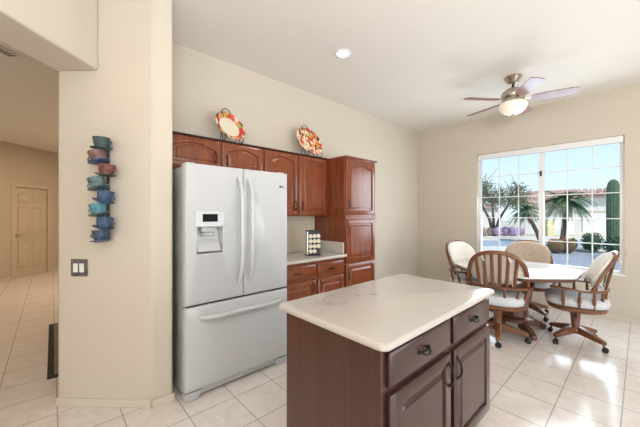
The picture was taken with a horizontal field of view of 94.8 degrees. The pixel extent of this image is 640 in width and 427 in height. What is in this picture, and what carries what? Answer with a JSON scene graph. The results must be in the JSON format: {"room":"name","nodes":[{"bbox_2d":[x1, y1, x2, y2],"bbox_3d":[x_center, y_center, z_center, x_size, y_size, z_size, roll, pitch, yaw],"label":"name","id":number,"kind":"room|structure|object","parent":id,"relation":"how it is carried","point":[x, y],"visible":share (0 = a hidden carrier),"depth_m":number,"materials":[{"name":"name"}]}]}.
{"room":"kitchen","nodes":[
{"label":"kitchen","id":0,"kind":"room"},
{"bbox_2d":[0,41,57,152],"bbox_3d":[-4.552,-1.585,1.933,8.300,0.140,15.400,0,0,-42],"label":"ceiling","id":1,"kind":"structure","parent":0,"point":[28,86],"depth_m":3.96,"materials":[{"name":"white paint"}]},
{"bbox_2d":[0,46,19,56],"bbox_3d":[-2.931,-1.507,2.710,0.110,0.014,0.220,0,0,3],"label":"ceiling vent","id":2,"kind":"object","parent":1,"relation":"in","point":[3,51],"visible":1,"depth_m":2.75,"materials":[{"name":"white metal"}]},
{"bbox_2d":[0,141,57,278],"bbox_3d":[-6.762,-0.058,4.099,0.150,2.915,12.000,0,0,3],"label":"wall","id":3,"kind":"structure","parent":0,"point":[19,164],"depth_m":6.53,"materials":[{"name":"beige paint"}]},
{"bbox_2d":[11,183,50,279],"bbox_3d":[-6.625,0.370,6.711,0.196,2.060,0.880,0,0,3],"label":"door","id":4,"kind":"structure","parent":3,"relation":"in","point":[28,205],"depth_m":6.67,"materials":[{"name":"beige paint"}]},
{"bbox_2d":[0,0,97,70],"bbox_3d":[-1.817,-1.353,1.053,0.308,0.615,2.200,0,0,3],"label":"wall header","id":5,"kind":"structure","parent":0,"point":[62,35],"depth_m":1.86,"materials":[{"name":"beige paint"}]},
{"bbox_2d":[58,0,171,399],"bbox_3d":[-1.610,-0.130,2.294,0.640,3.060,0.783,0,0,-42],"label":"wall column","id":6,"kind":"structure","parent":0,"point":[115,320],"depth_m":2.14,"materials":[{"name":"beige paint"}]},
{"bbox_2d":[71,259,87,275],"bbox_3d":[-1.759,0.393,2.145,0.124,0.125,0.013,0,0,3],"label":"light switch","id":7,"kind":"object","parent":6,"relation":"attached to","point":[79,267],"visible":1,"depth_m":2.14,"materials":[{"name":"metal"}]},
{"bbox_2d":[86,136,116,242],"bbox_3d":[-1.532,-0.167,2.071,0.219,0.736,0.139,0,0,3],"label":"wall sculpture","id":8,"kind":"object","parent":6,"relation":"attached to","point":[97,156],"visible":1,"depth_m":2.04,"materials":[{"name":"ceramic"}]},
{"bbox_2d":[86,175,104,187],"bbox_3d":[-1.578,-0.221,2.069,0.106,0.100,0.106,0,0,-44],"label":"cup","id":9,"kind":"object","parent":8,"relation":"on","point":[98,181],"depth_m":2.03,"materials":[{"name":"teal ceramic"}]},
{"bbox_2d":[87,149,105,159],"bbox_3d":[-1.575,-0.406,2.069,0.106,0.097,0.105,0,0,-44],"label":"cup","id":10,"kind":"object","parent":8,"relation":"on","point":[94,154],"depth_m":2.03,"materials":[{"name":"pink ceramic"}]},
{"bbox_2d":[88,202,105,213],"bbox_3d":[-1.569,-0.036,2.069,0.105,0.094,0.104,0,0,-43],"label":"cup","id":11,"kind":"object","parent":8,"relation":"on","point":[95,208],"depth_m":2.03,"materials":[{"name":"teal ceramic"}]},
{"bbox_2d":[90,230,108,239],"bbox_3d":[-1.546,0.149,2.068,0.107,0.084,0.107,0,0,-42],"label":"cup","id":12,"kind":"object","parent":8,"relation":"on","point":[97,234],"depth_m":2.03,"materials":[{"name":"blue ceramic"}]},
{"bbox_2d":[92,136,111,146],"bbox_3d":[-1.534,-0.497,2.067,0.110,0.076,0.110,0,0,-42],"label":"cup","id":13,"kind":"object","parent":8,"relation":"on","point":[98,141],"depth_m":2.03,"materials":[{"name":"teal ceramic"}]},
{"bbox_2d":[96,216,114,227],"bbox_3d":[-1.509,0.056,2.066,0.105,0.091,0.105,0,0,-43],"label":"cup","id":14,"kind":"object","parent":8,"relation":"on","point":[101,221],"depth_m":2.04,"materials":[{"name":"blue ceramic"}]},
{"bbox_2d":[97,189,114,201],"bbox_3d":[-1.502,-0.129,2.066,0.106,0.097,0.105,0,0,-44],"label":"cup","id":15,"kind":"object","parent":8,"relation":"on","point":[103,195],"depth_m":2.04,"materials":[{"name":"blue ceramic"}]},
{"bbox_2d":[98,163,116,174],"bbox_3d":[-1.495,-0.314,2.066,0.106,0.087,0.105,0,0,-43],"label":"cup","id":16,"kind":"object","parent":8,"relation":"on","point":[104,169],"depth_m":2.03,"materials":[{"name":"red ceramic"}]},
{"bbox_2d":[56,397,151,407],"bbox_3d":[-1.574,1.373,2.137,0.714,0.055,0.014,0,0,2],"label":"baseboard","id":17,"kind":"structure","parent":6,"relation":"attached to","point":[88,402],"depth_m":2.13,"materials":[{"name":"beige paint"}]},
{"bbox_2d":[152,392,174,407],"bbox_3d":[-1.155,1.373,2.170,0.150,0.055,0.014,0,0,-42],"label":"baseboard","id":18,"kind":"structure","parent":6,"relation":"attached to","point":[159,401],"depth_m":2.16,"materials":[{"name":"beige paint"}]},
{"bbox_2d":[172,42,417,279],"bbox_3d":[0.226,-0.130,4.439,4.950,3.060,0.120,0,0,-42],"label":"wall","id":19,"kind":"structure","parent":0,"point":[271,112],"depth_m":4.03,"materials":[{"name":"beige paint"}]},
{"bbox_2d":[172,131,263,170],"bbox_3d":[-1.071,-0.573,2.960,1.020,0.315,0.304,0,0,-42],"label":"upper cabinet","id":20,"kind":"object","parent":19,"relation":"attached to","point":[197,149],"visible":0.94,"depth_m":2.84,"materials":[{"name":"brown wood"}]},
{"bbox_2d":[220,108,243,142],"bbox_3d":[-0.934,-0.929,3.054,0.214,0.395,0.216,0,0,-42],"label":"easel","id":21,"kind":"object","parent":20,"relation":"on","point":[223,108],"visible":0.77,"depth_m":3.03,"materials":[{"name":"black metal"}]},
{"bbox_2d":[215,111,244,139],"bbox_3d":[-0.927,-0.917,3.054,0.340,0.313,0.159,0,0,-42],"label":"decorative plate","id":22,"kind":"object","parent":21,"relation":"on","point":[227,123],"visible":1,"depth_m":3.07,"materials":[{"name":"ceramic"}]},
{"bbox_2d":[263,147,327,215],"bbox_3d":[-0.334,-0.352,3.636,0.977,0.755,0.304,0,0,-42],"label":"upper cabinet","id":23,"kind":"object","parent":19,"relation":"attached to","point":[306,174],"visible":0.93,"depth_m":3.57,"materials":[{"name":"brown wood"}]},
{"bbox_3d":[-0.126,-0.952,3.794,0.253,0.440,0.216,0,0,-43],"label":"easel","id":24,"kind":"object","parent":23,"relation":"on","visible":0},
{"bbox_2d":[297,127,321,153],"bbox_3d":[-0.132,-0.948,3.800,0.410,0.372,0.176,0,0,-42],"label":"decorative plate","id":25,"kind":"object","parent":24,"relation":"on","point":[307,138],"visible":1,"depth_m":3.83,"materials":[{"name":"ceramic"}]},
{"bbox_2d":[287,216,313,252],"bbox_3d":[-0.458,0.261,3.720,1.001,0.462,0.011,0,0,-43],"label":"backsplash","id":26,"kind":"structure","parent":19,"relation":"attached to","point":[296,225],"depth_m":3.86,"materials":[{"name":"beige tile"}]},
{"bbox_2d":[0,270,639,426],"bbox_3d":[-3.247,1.460,3.129,11.840,0.120,15.400,0,0,-42],"label":"floor","id":27,"kind":"structure","parent":0,"point":[571,382],"depth_m":2.37,"materials":[{"name":"tile"}]},
{"bbox_2d":[47,323,57,379],"bbox_3d":[-2.627,1.395,3.298,0.628,0.010,1.651,0,0,-42],"label":"runner rug","id":28,"kind":"object","parent":27,"relation":"on","point":[52,367],"visible":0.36,"depth_m":2.96,"materials":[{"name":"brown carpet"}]},
{"bbox_2d":[172,162,286,403],"bbox_3d":[-0.866,0.505,2.715,0.938,1.790,0.827,0,0,-42],"label":"refrigerator","id":29,"kind":"object","parent":27,"relation":"on","point":[229,225],"visible":0.98,"depth_m":2.38,"materials":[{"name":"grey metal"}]},
{"bbox_2d":[285,257,343,300],"bbox_3d":[-0.249,0.964,3.510,1.025,0.872,0.604,0,0,-42],"label":"base cabinet","id":30,"kind":"object","parent":27,"relation":"on","point":[306,279],"visible":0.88,"depth_m":3.31,"materials":[{"name":"brown wood"}]},
{"bbox_2d":[287,216,346,264],"bbox_3d":[-0.251,0.279,3.503,1.034,0.497,0.611,0,0,-42],"label":"countertop","id":31,"kind":"structure","parent":30,"relation":"on","point":[296,225],"depth_m":3.80,"materials":[{"name":"beige stone"}]},
{"bbox_2d":[305,230,320,255],"bbox_3d":[-0.083,0.343,3.532,0.172,0.300,0.110,0,0,-23],"label":"rack","id":32,"kind":"object","parent":31,"relation":"on","point":[312,237],"visible":1,"depth_m":3.49,"materials":[{"name":"black plastic"}]},
{"bbox_2d":[315,155,376,286],"bbox_3d":[0.366,0.335,4.070,0.640,2.130,0.609,0,0,-42],"label":"pantry cabinet","id":33,"kind":"object","parent":27,"relation":"on","point":[350,218],"visible":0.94,"depth_m":3.81,"materials":[{"name":"brown wood"}]},
{"bbox_2d":[287,298,489,426],"bbox_3d":[0.476,0.962,1.748,1.172,0.876,0.668,0,0,-42],"label":"kitchen island","id":34,"kind":"object","parent":27,"relation":"on","point":[440,377],"visible":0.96,"depth_m":1.40,"materials":[{"name":"brown wood"}]},
{"bbox_2d":[279,274,494,351],"bbox_3d":[0.452,0.505,1.759,1.227,0.034,0.713,0,0,-42],"label":"island countertop","id":35,"kind":"structure","parent":34,"relation":"on","point":[382,314],"depth_m":1.55,"materials":[{"name":"beige stone"}]},
{"bbox_2d":[446,239,497,311],"bbox_3d":[2.112,0.889,4.116,0.691,1.020,0.620,0,0,-27],"label":"swivel chair","id":36,"kind":"object","parent":27,"relation":"on","point":[457,251],"visible":0.37,"depth_m":4.19,"materials":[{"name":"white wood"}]},
{"bbox_2d":[448,241,474,266],"bbox_3d":[2.040,0.579,4.264,0.528,0.353,0.195,0,0,-27],"label":"cushion","id":37,"kind":"object","parent":36,"relation":"on","point":[458,251],"depth_m":4.25,"materials":[{"name":"beige fabric"}]},
{"bbox_2d":[450,274,497,286],"bbox_3d":[2.128,0.921,4.087,0.520,0.110,0.544,0,0,-27],"label":"seat cushion","id":38,"kind":"object","parent":36,"relation":"on","point":[453,278],"depth_m":3.99,"materials":[{"name":"white fabric"}]},
{"bbox_2d":[465,250,534,347],"bbox_3d":[1.997,0.889,3.305,0.691,1.020,0.656,0,0,34],"label":"swivel chair","id":39,"kind":"object","parent":27,"relation":"on","point":[491,266],"visible":0.83,"depth_m":3.10,"materials":[{"name":"brown wood"}]},
{"bbox_2d":[470,254,524,284],"bbox_3d":[1.894,0.579,3.154,0.528,0.353,0.195,0,0,34],"label":"cushion","id":40,"kind":"object","parent":39,"relation":"on","point":[496,269],"depth_m":3.10,"materials":[{"name":"beige fabric"}]},
{"bbox_2d":[478,286,524,307],"bbox_3d":[2.006,0.921,3.317,0.520,0.110,0.544,0,0,34],"label":"seat cushion","id":41,"kind":"object","parent":39,"relation":"on","point":[498,299],"depth_m":3.09,"materials":[{"name":"white fabric"}]},
{"bbox_2d":[456,259,582,340],"bbox_3d":[2.387,1.023,3.612,1.224,0.750,1.224,0,0,-42],"label":"dining table","id":42,"kind":"object","parent":27,"relation":"on","point":[538,272],"visible":0.61,"depth_m":3.42,"materials":[{"name":"white laminate"}]},
{"bbox_2d":[505,239,555,321],"bbox_3d":[2.928,0.889,4.135,0.691,1.020,0.620,0,0,32],"label":"swivel chair","id":43,"kind":"object","parent":27,"relation":"on","point":[527,250],"visible":0.46,"depth_m":4.19,"materials":[{"name":"beige fabric"}]},
{"bbox_2d":[506,241,550,263],"bbox_3d":[3.015,0.579,4.274,0.528,0.353,0.195,0,0,32],"label":"cushion","id":44,"kind":"object","parent":43,"relation":"on","point":[530,251],"depth_m":4.25,"materials":[{"name":"beige fabric"}]},
{"bbox_2d":[535,283,552,288],"bbox_3d":[2.911,0.921,4.105,0.520,0.110,0.544,0,0,32],"label":"seat cushion","id":45,"kind":"object","parent":43,"relation":"on","point":[537,285],"depth_m":3.83,"materials":[{"name":"white fabric"}]},
{"bbox_2d":[544,250,620,353],"bbox_3d":[2.834,0.889,3.210,0.620,1.020,0.691,0,0,36],"label":"swivel chair","id":46,"kind":"object","parent":27,"relation":"on","point":[577,302],"visible":0.95,"depth_m":3.07,"materials":[{"name":"brown wood"}]},
{"bbox_2d":[544,288,610,310],"bbox_3d":[2.806,0.921,3.229,0.544,0.110,0.520,0,0,36],"label":"seat cushion","id":47,"kind":"object","parent":46,"relation":"on","point":[552,295],"depth_m":3.07,"materials":[{"name":"white fabric"}]},
{"bbox_2d":[585,252,613,286],"bbox_3d":[2.965,0.579,3.111,0.195,0.353,0.528,0,0,36],"label":"cushion","id":48,"kind":"object","parent":46,"relation":"on","point":[599,269],"depth_m":2.98,"materials":[{"name":"beige fabric"}]},
{"bbox_2d":[172,0,639,131],"bbox_3d":[0.524,-1.760,0.494,9.840,0.200,6.300,0,0,-42],"label":"ceiling","id":49,"kind":"structure","parent":0,"point":[412,64],"depth_m":2.88,"materials":[{"name":"white paint"}]},
{"bbox_2d":[334,48,351,57],"bbox_3d":[0.237,-1.655,3.032,0.180,0.010,0.180,0,0,-42],"label":"recessed light","id":50,"kind":"object","parent":49,"relation":"in","point":[343,52],"visible":1,"depth_m":3.02,"materials":[{"name":"white glass"}]},
{"bbox_2d":[463,73,578,115],"bbox_3d":[2.371,-1.421,3.591,1.134,0.478,1.184,0,0,-42],"label":"ceiling fan","id":51,"kind":"object","parent":49,"relation":"hanging from","point":[514,102],"visible":1,"depth_m":3.46,"materials":[{"name":"silver metal"}]},
{"bbox_2d":[418,83,639,319],"bbox_3d":[4.134,-0.130,3.733,0.140,3.060,6.200,0,0,-42],"label":"wall","id":52,"kind":"structure","parent":0,"point":[447,155],"depth_m":4.79,"materials":[{"name":"beige paint"}]},
{"bbox_2d":[478,135,626,276],"bbox_3d":[3.394,-0.106,4.521,0.137,1.847,1.833,0,0,-42],"label":"window","id":53,"kind":"structure","parent":52,"relation":"in","point":[616,139],"depth_m":4.43,"materials":[{"name":"white plastic"}]},
{"bbox_2d":[478,135,622,159],"bbox_3d":[3.370,-0.983,4.500,0.060,0.086,1.773,0,0,-43],"label":"roller shade","id":54,"kind":"object","parent":53,"relation":"attached to","point":[616,139],"depth_m":4.35,"materials":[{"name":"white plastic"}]},
{"bbox_2d":[533,301,639,324],"bbox_3d":[4.030,1.373,3.733,0.014,0.055,6.060,0,0,-42],"label":"baseboard","id":55,"kind":"structure","parent":52,"relation":"attached to","point":[606,316],"depth_m":3.87,"materials":[{"name":"beige paint"}]},
{"label":"outside","id":56,"kind":"structure","parent":0,"visible":0},
{"bbox_2d":[570,232,605,235],"bbox_3d":[26.100,1.490,24.600,15.800,0.020,10.800,0,0,0],"label":"driveway","id":57,"kind":"structure","parent":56,"point":[574,233],"depth_m":22.31,"materials":[{"name":"concrete"}]},
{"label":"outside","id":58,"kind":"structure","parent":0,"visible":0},
{"bbox_2d":[500,221,619,270],"bbox_3d":[24.664,1.700,32.773,69.350,0.300,105.000,0,0,-42],"label":"ground","id":59,"kind":"structure","parent":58,"point":[576,258],"depth_m":10.24,"materials":[{"name":"concrete"}]},
{"bbox_2d":[482,227,487,235],"bbox_3d":[11.090,1.224,20.006,0.589,0.667,0.594,0,0,-42],"label":"dry shrub","id":60,"kind":"object","parent":59,"relation":"on","point":[484,230],"visible":0.59,"depth_m":19.83,"materials":[{"name":"brown plant"}]},
{"bbox_2d":[501,226,508,235],"bbox_3d":[12.747,1.193,20.199,0.589,0.723,0.591,0,0,-42],"label":"flowering shrub","id":61,"kind":"object","parent":59,"relation":"on","point":[505,230],"visible":0.86,"depth_m":20.09,"materials":[{"name":"purple plant"}]},
{"bbox_2d":[482,168,536,235],"bbox_3d":[12.093,-0.606,20.314,4.652,4.338,4.822,0,0,-42],"label":"tree","id":62,"kind":"object","parent":59,"relation":"on","point":[513,201],"visible":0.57,"depth_m":19.56,"materials":[{"name":"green plant"}]},
{"bbox_2d":[506,205,538,241],"bbox_3d":[11.196,0.558,16.066,1.721,2.076,1.715,0,0,-42],"label":"palm tree","id":63,"kind":"object","parent":59,"relation":"on","point":[526,210],"visible":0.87,"depth_m":15.91,"materials":[{"name":"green plant"}]},
{"bbox_2d":[547,238,563,252],"bbox_3d":[9.299,1.255,11.604,0.568,0.590,0.562,0,0,-42],"label":"barrel cactus","id":64,"kind":"object","parent":59,"relation":"on","point":[554,247],"visible":0.88,"depth_m":11.44,"materials":[{"name":"brown plant"}]},
{"bbox_2d":[533,191,597,240],"bbox_3d":[10.834,0.261,12.989,2.204,2.618,2.189,0,0,-42],"label":"palm tree","id":65,"kind":"object","parent":59,"relation":"on","point":[560,202],"visible":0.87,"depth_m":12.74,"materials":[{"name":"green plant"}]},
{"bbox_2d":[562,238,575,252],"bbox_3d":[9.748,1.249,11.612,0.582,0.601,0.576,0,0,-42],"label":"barrel cactus","id":66,"kind":"object","parent":59,"relation":"on","point":[571,246],"visible":0.67,"depth_m":11.42,"materials":[{"name":"brown plant"}]},
{"bbox_2d":[580,232,603,252],"bbox_3d":[10.815,1.121,11.699,0.758,0.839,0.742,0,0,-42],"label":"round shrub","id":67,"kind":"object","parent":59,"relation":"on","point":[587,237],"visible":0.88,"depth_m":11.57,"materials":[{"name":"green plant"}]},
{"bbox_2d":[602,236,619,252],"bbox_3d":[10.102,1.143,9.997,0.766,0.794,0.752,0,0,-42],"label":"leafy shrub","id":68,"kind":"object","parent":59,"relation":"on","point":[609,248],"visible":0.47,"depth_m":9.93,"materials":[{"name":"green plant"}]},
{"bbox_2d":[606,179,619,243],"bbox_3d":[11.373,0.100,11.400,0.403,2.900,0.409,0,0,-14],"label":"saguaro cactus","id":69,"kind":"object","parent":59,"relation":"on","point":[612,199],"visible":0.79,"depth_m":11.29,"materials":[{"name":"green plant"}]},
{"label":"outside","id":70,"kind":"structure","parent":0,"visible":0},
{"bbox_2d":[482,236,605,239],"bbox_3d":[31.500,1.500,18.200,57.000,0.100,2.000,0,0,0],"label":"pavement","id":71,"kind":"structure","parent":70,"point":[494,237],"depth_m":18.14,"materials":[{"name":"concrete"}]},
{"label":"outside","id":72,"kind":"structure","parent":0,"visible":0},
{"bbox_2d":[482,246,606,250],"bbox_3d":[24.000,1.510,12.800,42.000,0.080,1.200,0,0,0],"label":"pavement","id":73,"kind":"structure","parent":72,"point":[484,248],"depth_m":12.53,"materials":[{"name":"concrete"}]},
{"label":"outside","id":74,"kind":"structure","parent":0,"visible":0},
{"bbox_2d":[482,240,605,245],"bbox_3d":[24.000,1.544,15.300,42.000,0.012,3.800,0,0,0],"label":"street","id":75,"kind":"structure","parent":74,"point":[484,242],"depth_m":15.87,"materials":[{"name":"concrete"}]},
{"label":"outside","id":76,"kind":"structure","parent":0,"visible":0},
{"bbox_2d":[486,222,580,235],"bbox_3d":[36.500,1.525,38.600,75.610,0.050,73.871,0,0,-43],"label":"yard","id":77,"kind":"structure","parent":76,"point":[502,224],"depth_m":35.28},
{"bbox_2d":[487,227,493,235],"bbox_3d":[11.779,1.228,20.299,0.597,0.663,0.554,0,0,-42],"label":"dry shrub","id":78,"kind":"object","parent":77,"relation":"on","point":[490,231],"visible":0.88,"depth_m":20.15,"materials":[{"name":"brown plant"}]},
{"bbox_2d":[482,203,502,228],"bbox_3d":[13.352,0.125,34.275,7.000,2.850,12.100,0,0,-42],"label":"house","id":79,"kind":"structure","parent":77,"relation":"on","point":[485,223],"depth_m":30.00,"materials":[{"name":"white paint"}]},
{"bbox_2d":[493,227,502,235],"bbox_3d":[12.041,1.189,19.903,0.582,0.709,0.589,0,0,-42],"label":"flowering shrub","id":80,"kind":"object","parent":77,"relation":"on","point":[496,230],"visible":0.91,"depth_m":19.79,"materials":[{"name":"purple plant"}]},
{"bbox_2d":[509,226,517,235],"bbox_3d":[13.066,1.192,19.893,0.586,0.698,0.593,0,0,-42],"label":"flowering shrub","id":81,"kind":"object","parent":77,"relation":"on","point":[513,231],"visible":0.95,"depth_m":19.76,"materials":[{"name":"purple plant"}]},
{"bbox_2d":[517,227,524,235],"bbox_3d":[13.772,1.174,20.199,0.620,0.732,0.586,0,0,-42],"label":"flowering shrub","id":82,"kind":"object","parent":77,"relation":"on","point":[521,230],"visible":0.77,"depth_m":20.05,"materials":[{"name":"purple plant"}]},
{"bbox_2d":[519,189,579,235],"bbox_3d":[17.183,-0.198,22.323,4.562,3.496,3.413,0,0,-42],"label":"house","id":83,"kind":"structure","parent":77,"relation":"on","point":[528,228],"depth_m":21.56,"materials":[{"name":"white paint"}]},
{"bbox_2d":[545,221,554,235],"bbox_3d":[15.189,0.970,19.500,0.520,1.060,0.440,0,0,0],"label":"utility box","id":84,"kind":"object","parent":77,"relation":"on","point":[549,229],"visible":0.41,"depth_m":19.30,"materials":[{"name":"beige paint"}]},
{"bbox_2d":[552,188,605,232],"bbox_3d":[27.032,-0.287,23.346,8.596,3.674,13.900,0,0,-42],"label":"house","id":85,"kind":"structure","parent":77,"relation":"on","point":[599,225],"depth_m":23.45,"materials":[{"name":"white paint"}]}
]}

